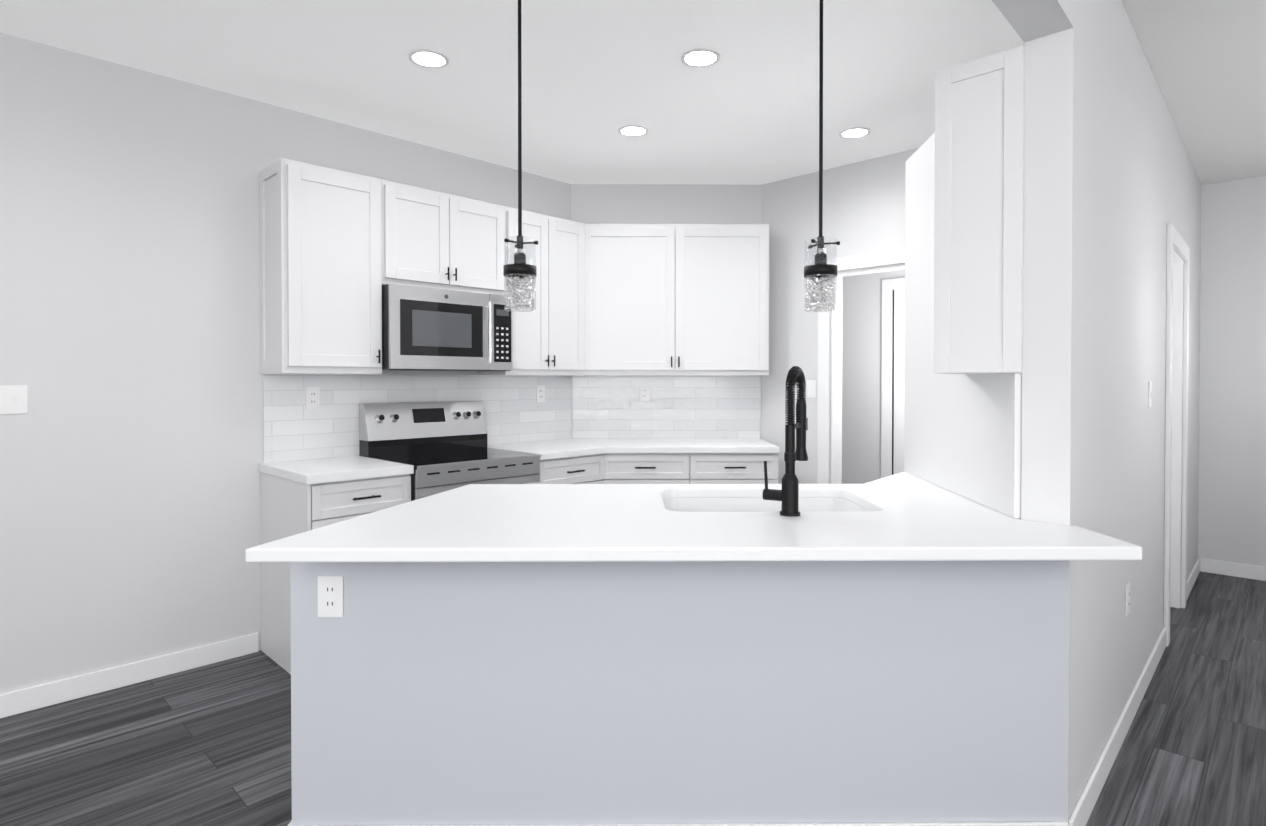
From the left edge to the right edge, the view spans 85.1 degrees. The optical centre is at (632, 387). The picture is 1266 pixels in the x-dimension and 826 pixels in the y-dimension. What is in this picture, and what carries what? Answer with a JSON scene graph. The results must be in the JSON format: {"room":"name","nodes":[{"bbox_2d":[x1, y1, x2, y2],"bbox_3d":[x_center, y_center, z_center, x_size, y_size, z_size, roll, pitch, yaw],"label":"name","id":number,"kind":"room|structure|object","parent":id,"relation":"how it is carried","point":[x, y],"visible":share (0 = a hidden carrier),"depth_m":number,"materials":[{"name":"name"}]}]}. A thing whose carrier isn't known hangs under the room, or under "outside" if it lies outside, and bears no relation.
{"room":"kitchen","nodes":[
{"label":"kitchen","id":0,"kind":"room"},
{"bbox_2d":[0,33,570,693],"bbox_3d":[-3.088,-0.042,2.278,0.125,2.740,7.560,1,1,44],"label":"wall","id":1,"kind":"structure","parent":0,"point":[130,447],"depth_m":3.07,"materials":[{"name":"white paint"}]},
{"bbox_2d":[0,385,27,413],"bbox_3d":[-2.510,0.048,2.769,0.011,0.115,0.116,1,1,44],"label":"light switch","id":2,"kind":"object","parent":1,"relation":"attached to","point":[13,399],"visible":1,"depth_m":2.78,"materials":[{"name":"white plastic"}]},
{"bbox_2d":[0,633,257,717],"bbox_3d":[-3.777,1.290,1.491,0.012,0.095,5.450,1,1,44],"label":"baseboard","id":3,"kind":"structure","parent":1,"relation":"attached to","point":[46,694],"depth_m":3.04,"materials":[{"name":"white wood"}]},
{"bbox_2d":[259,158,385,377],"bbox_3d":[-1.576,-0.573,3.497,0.565,1.005,0.560,0,1,-1],"label":"upper cabinet","id":4,"kind":"object","parent":1,"relation":"attached to","point":[322,230],"depth_m":3.36,"materials":[{"name":"white wood"}]},
{"bbox_2d":[263,374,571,462],"bbox_3d":[-1.142,0.143,4.164,0.010,0.447,2.015,1,1,44],"label":"backsplash","id":5,"kind":"structure","parent":1,"relation":"attached to","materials":[{"name":"tile"}]},
{"bbox_2d":[306,387,319,408],"bbox_3d":[-1.675,0.053,3.606,0.007,0.115,0.070,1,1,44],"label":"outlet","id":6,"kind":"object","parent":5,"relation":"attached to","point":[312,397],"visible":1,"depth_m":3.60,"materials":[{"name":"white plastic"}]},
{"bbox_2d":[536,385,544,401],"bbox_3d":[-0.625,0.041,4.676,0.007,0.115,0.070,1,1,45],"label":"outlet","id":7,"kind":"object","parent":5,"relation":"attached to","point":[540,393],"visible":1,"depth_m":4.67,"materials":[{"name":"white plastic"}]},
{"bbox_2d":[382,180,505,294],"bbox_3d":[-1.138,-0.811,3.939,0.762,0.540,0.763,0,1,-1],"label":"upper cabinet","id":8,"kind":"object","parent":1,"relation":"attached to","point":[434,239],"depth_m":3.79,"materials":[{"name":"white wood"}]},
{"bbox_2d":[382,283,512,370],"bbox_3d":[-1.089,-0.317,3.896,0.425,0.438,0.753,1,1,44],"label":"microwave","id":9,"kind":"object","parent":8,"relation":"attached to","point":[429,329],"visible":0.94,"depth_m":3.73,"materials":[{"name":"grey metal"}]},
{"bbox_2d":[506,207,593,377],"bbox_3d":[-0.631,-0.584,4.439,0.704,1.005,0.667,0,1,-1],"label":"upper cabinet","id":10,"kind":"object","parent":1,"relation":"attached to","point":[559,335],"depth_m":4.37,"materials":[{"name":"white wood"}]},
{"bbox_2d":[0,0,1265,184],"bbox_3d":[0.501,-1.463,2.882,17.000,0.112,16.000,0,1,-1],"label":"ceiling","id":11,"kind":"structure","parent":0,"point":[598,74],"depth_m":3.06,"materials":[{"name":"white paint"}]},
{"bbox_2d":[408,49,448,68],"bbox_3d":[-0.880,-1.417,2.970,0.170,0.006,0.170,0,1,-1],"label":"recessed light","id":12,"kind":"object","parent":11,"relation":"in","point":[428,58],"visible":1,"depth_m":2.96,"materials":[{"name":"white plastic"}]},
{"bbox_2d":[503,0,537,311],"bbox_3d":[-0.358,-0.828,2.181,0.120,1.164,0.120,0,1,-1],"label":"pendant light","id":13,"kind":"object","parent":11,"relation":"hanging from","point":[519,268],"visible":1,"depth_m":2.17,"materials":[{"name":"black metal"}]},
{"bbox_2d":[618,125,648,136],"bbox_3d":[0.002,-1.426,3.828,0.170,0.006,0.170,0,1,-1],"label":"recessed light","id":14,"kind":"object","parent":11,"relation":"in","point":[633,130],"visible":1,"depth_m":3.82,"materials":[{"name":"white"}]},
{"bbox_2d":[681,48,719,67],"bbox_3d":[0.290,-1.417,2.961,0.170,0.006,0.170,0,1,-1],"label":"recessed light","id":15,"kind":"object","parent":11,"relation":"in","point":[700,57],"visible":1,"depth_m":2.96,"materials":[{"name":"white plastic"}]},
{"bbox_2d":[804,0,839,311],"bbox_3d":[0.598,-0.828,2.190,0.120,1.164,0.120,0,1,-1],"label":"pendant light","id":16,"kind":"object","parent":11,"relation":"hanging from","point":[819,269],"visible":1,"depth_m":2.18,"materials":[{"name":"black metal"}]},
{"bbox_2d":[839,127,870,138],"bbox_3d":[1.242,-1.427,3.860,0.170,0.006,0.170,0,1,-1],"label":"recessed light","id":17,"kind":"object","parent":11,"relation":"in","point":[854,132],"visible":1,"depth_m":3.86,"materials":[{"name":"white plastic"}]},
{"bbox_2d":[0,571,1265,825],"bbox_3d":[0.501,1.371,2.914,17.000,0.100,16.000,0,1,-1],"label":"floor","id":18,"kind":"structure","parent":0,"point":[208,745],"depth_m":2.55,"materials":[{"name":"grey wood"}]},
{"bbox_2d":[260,486,321,673],"bbox_3d":[-1.614,0.867,3.234,0.490,0.900,0.446,0,1,-1],"label":"base cabinet","id":19,"kind":"object","parent":18,"relation":"on","point":[285,511],"depth_m":3.25,"materials":[{"name":"white wood"}]},
{"bbox_2d":[322,476,410,526],"bbox_3d":[-1.466,0.865,3.411,0.768,0.900,0.768,0,1,-1],"label":"drawer","id":20,"kind":"object","parent":18,"relation":"on","point":[339,503],"depth_m":3.17,"materials":[{"name":"white wood"}]},
{"bbox_2d":[258,462,413,485],"bbox_3d":[-1.466,0.396,3.388,0.803,0.040,0.803,0,1,-1],"label":"countertop","id":21,"kind":"structure","parent":20,"relation":"on","point":[271,473],"depth_m":3.23,"materials":[{"name":"white stone"}]},
{"bbox_2d":[359,401,540,500],"bbox_3d":[-0.989,0.698,3.810,0.697,1.225,0.753,1,1,44],"label":"range","id":22,"kind":"object","parent":18,"relation":"on","point":[441,446],"visible":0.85,"depth_m":3.81,"materials":[{"name":"grey metal"}]},
{"bbox_2d":[539,462,613,483],"bbox_3d":[-0.561,0.855,4.315,0.841,0.900,0.808,0,1,-1],"label":"base cabinet","id":23,"kind":"object","parent":18,"relation":"on","point":[561,472],"depth_m":4.12,"materials":[{"name":"white wood"}]},
{"bbox_2d":[614,462,701,483],"bbox_3d":[0.091,0.852,4.574,0.643,0.900,0.655,0,1,-1],"label":"base cabinet","id":24,"kind":"object","parent":18,"relation":"on","point":[624,472],"depth_m":4.28,"materials":[{"name":"white wood"}]},
{"bbox_2d":[558,438,779,461],"bbox_3d":[-0.036,0.384,4.396,1.890,0.040,0.999,0,1,-1],"label":"countertop","id":25,"kind":"structure","parent":24,"relation":"on","point":[582,449],"depth_m":4.29,"materials":[{"name":"white stone"}]},
{"bbox_2d":[702,462,777,483],"bbox_3d":[0.598,0.852,4.585,0.619,0.900,0.643,0,1,-1],"label":"base cabinet","id":26,"kind":"object","parent":18,"relation":"on","point":[712,472],"depth_m":4.29,"materials":[{"name":"white wood"}]},
{"bbox_2d":[571,184,761,438],"bbox_3d":[0.236,-0.072,4.958,1.470,2.740,0.125,0,1,-1],"label":"wall","id":27,"kind":"structure","parent":0,"point":[662,204],"depth_m":4.88,"materials":[{"name":"white paint"}]},
{"bbox_2d":[594,224,685,377],"bbox_3d":[-0.017,-0.587,4.692,0.709,1.005,0.385,0,1,-1],"label":"upper cabinet","id":28,"kind":"object","parent":27,"relation":"attached to","point":[674,318],"depth_m":4.56,"materials":[{"name":"white wood"}]},
{"bbox_2d":[572,375,759,437],"bbox_3d":[0.237,0.135,4.891,1.334,0.447,0.010,0,1,-1],"label":"backsplash","id":29,"kind":"structure","parent":27,"relation":"attached to","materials":[{"name":"tile"}]},
{"bbox_2d":[640,385,649,400],"bbox_3d":[0.082,0.039,4.879,0.070,0.115,0.007,0,1,-1],"label":"outlet","id":30,"kind":"object","parent":29,"relation":"attached to","point":[644,392],"visible":1,"depth_m":4.88,"materials":[{"name":"white plastic"}]},
{"bbox_2d":[686,224,768,377],"bbox_3d":[0.561,-0.587,4.726,0.689,1.005,0.327,0,1,-1],"label":"upper cabinet","id":31,"kind":"object","parent":27,"relation":"attached to","point":[727,265],"depth_m":4.57,"materials":[{"name":"white wood"}]},
{"bbox_2d":[290,561,1068,825],"bbox_3d":[0.138,0.880,2.015,2.207,0.903,0.120,0,1,-1],"label":"island base","id":32,"kind":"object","parent":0,"point":[512,693],"depth_m":1.96,"materials":[{"name":"grey paint"}]},
{"bbox_2d":[318,576,343,616],"bbox_3d":[-0.851,0.587,1.938,0.070,0.115,0.007,0,1,-1],"label":"outlet","id":33,"kind":"object","parent":32,"relation":"attached to","point":[330,596],"visible":1,"depth_m":1.94,"materials":[{"name":"white plastic"}]},
{"bbox_2d":[357,492,668,561],"bbox_3d":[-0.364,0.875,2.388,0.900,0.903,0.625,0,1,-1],"label":"countertop","id":34,"kind":"structure","parent":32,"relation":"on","point":[443,526],"depth_m":1.91,"materials":[{"name":"white stone"}]},
{"bbox_2d":[288,820,1068,825],"bbox_3d":[0.130,1.284,2.013,2.216,0.095,0.133,0,1,-1],"label":"baseboard","id":35,"kind":"structure","parent":32,"relation":"attached to","point":[1042,823],"depth_m":1.95,"materials":[{"name":"white wood"}]},
{"bbox_2d":[653,492,896,561],"bbox_3d":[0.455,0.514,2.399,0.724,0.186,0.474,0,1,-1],"label":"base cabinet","id":36,"kind":"object","parent":32,"relation":"on","point":[703,526],"depth_m":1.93,"materials":[{"name":"white stone"}]},
{"bbox_2d":[663,498,867,511],"bbox_3d":[0.456,0.520,2.399,0.724,0.198,0.474,0,1,-1],"label":"sink","id":37,"kind":"object","parent":36,"relation":"in","point":[673,504],"depth_m":2.62,"materials":[{"name":"white ceramic"}]},
{"bbox_2d":[762,366,807,516],"bbox_3d":[0.490,0.160,2.182,0.114,0.457,0.185,0,1,29],"label":"faucet","id":38,"kind":"object","parent":36,"relation":"on","point":[787,495],"visible":1,"depth_m":2.11,"materials":[{"name":"black metal"}]},
{"bbox_2d":[853,492,988,560],"bbox_3d":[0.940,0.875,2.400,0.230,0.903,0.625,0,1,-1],"label":"countertop","id":39,"kind":"structure","parent":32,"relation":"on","point":[903,516],"depth_m":1.88,"materials":[{"name":"white stone"}]},
{"bbox_2d":[904,45,1024,517],"bbox_3d":[1.103,-0.313,2.562,0.292,1.394,1.080,0,1,-1],"label":"wall cabinet","id":40,"kind":"object","parent":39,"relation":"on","point":[964,225],"visible":1,"depth_m":2.15,"materials":[{"name":"white wood"}]},
{"bbox_2d":[842,270,904,483],"bbox_3d":[2.070,-0.078,5.447,3.490,2.740,0.100,1,1,44],"label":"wall","id":41,"kind":"structure","parent":0,"point":[861,364],"depth_m":5.56,"materials":[{"name":"white paint"}]},
{"bbox_2d":[881,278,904,477],"bbox_3d":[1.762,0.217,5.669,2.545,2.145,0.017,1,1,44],"label":"door frame","id":42,"kind":"structure","parent":41,"relation":"attached to","point":[893,378],"depth_m":5.39,"materials":[{"name":"white wood"}]},
{"bbox_2d":[761,147,1021,519],"bbox_3d":[1.716,-0.064,4.201,2.250,2.740,0.125,1,1,44],"label":"wall","id":43,"kind":"structure","parent":0,"point":[863,207],"depth_m":4.63,"materials":[{"name":"white paint"}]},
{"bbox_2d":[806,380,815,397],"bbox_3d":[1.193,0.007,4.618,0.070,0.115,0.011,1,1,44],"label":"light switch","id":44,"kind":"object","parent":43,"relation":"attached to","point":[810,388],"visible":1,"depth_m":4.62,"materials":[{"name":"white plastic"}]},
{"bbox_2d":[817,249,904,483],"bbox_3d":[1.634,0.233,4.285,0.990,2.145,0.161,1,1,44],"label":"door frame","id":45,"kind":"structure","parent":43,"relation":"attached to","point":[827,473],"depth_m":4.53,"materials":[{"name":"white wood"}]},
{"bbox_2d":[992,0,1073,41],"bbox_3d":[-0.038,-1.199,0.681,0.125,0.390,3.600,1,1,43],"label":"header beam","id":46,"kind":"structure","parent":0,"point":[1028,20],"depth_m":1.89,"materials":[{"name":"white paint"}]},
{"bbox_2d":[1021,0,1200,822],"bbox_3d":[2.625,-0.056,3.506,0.125,2.740,4.145,1,1,43],"label":"wall","id":47,"kind":"structure","parent":0,"point":[1112,186],"depth_m":2.29,"materials":[{"name":"white paint"}]},
{"bbox_2d":[1126,583,1129,615],"bbox_3d":[1.929,0.824,2.684,0.007,0.115,0.070,1,1,43],"label":"outlet","id":48,"kind":"object","parent":47,"relation":"attached to","point":[1127,598],"visible":1,"depth_m":2.67,"materials":[{"name":"white plastic"}]},
{"bbox_2d":[1068,558,1199,825],"bbox_3d":[2.628,1.268,3.422,0.012,0.095,4.006,1,1,43],"label":"baseboard","id":49,"kind":"structure","parent":47,"relation":"attached to","point":[1084,807],"depth_m":2.50,"materials":[{"name":"white wood"}]},
{"bbox_2d":[1148,381,1152,406],"bbox_3d":[2.316,0.029,3.080,0.011,0.115,0.070,1,1,43],"label":"light switch","id":50,"kind":"object","parent":47,"relation":"attached to","point":[1150,394],"visible":1,"depth_m":3.07,"materials":[{"name":"white plastic"}]},
{"bbox_2d":[1164,223,1189,646],"bbox_3d":[2.960,0.238,3.863,0.165,2.145,0.890,1,1,43],"label":"door frame","id":51,"kind":"structure","parent":47,"relation":"attached to","point":[1176,456],"depth_m":4.07,"materials":[{"name":"white wood"}]},
{"bbox_2d":[1198,176,1265,566],"bbox_3d":[5.250,-0.059,3.787,3.700,2.740,0.125,1,1,43],"label":"wall","id":52,"kind":"structure","parent":0,"point":[1232,469],"depth_m":4.75,"materials":[{"name":"white paint"}]},
{"bbox_2d":[1200,558,1265,580],"bbox_3d":[5.280,1.265,3.678,3.486,0.095,0.012,1,1,43],"label":"baseboard","id":53,"kind":"structure","parent":52,"relation":"attached to","point":[1255,572],"depth_m":4.75,"materials":[{"name":"white wood"}]}
]}

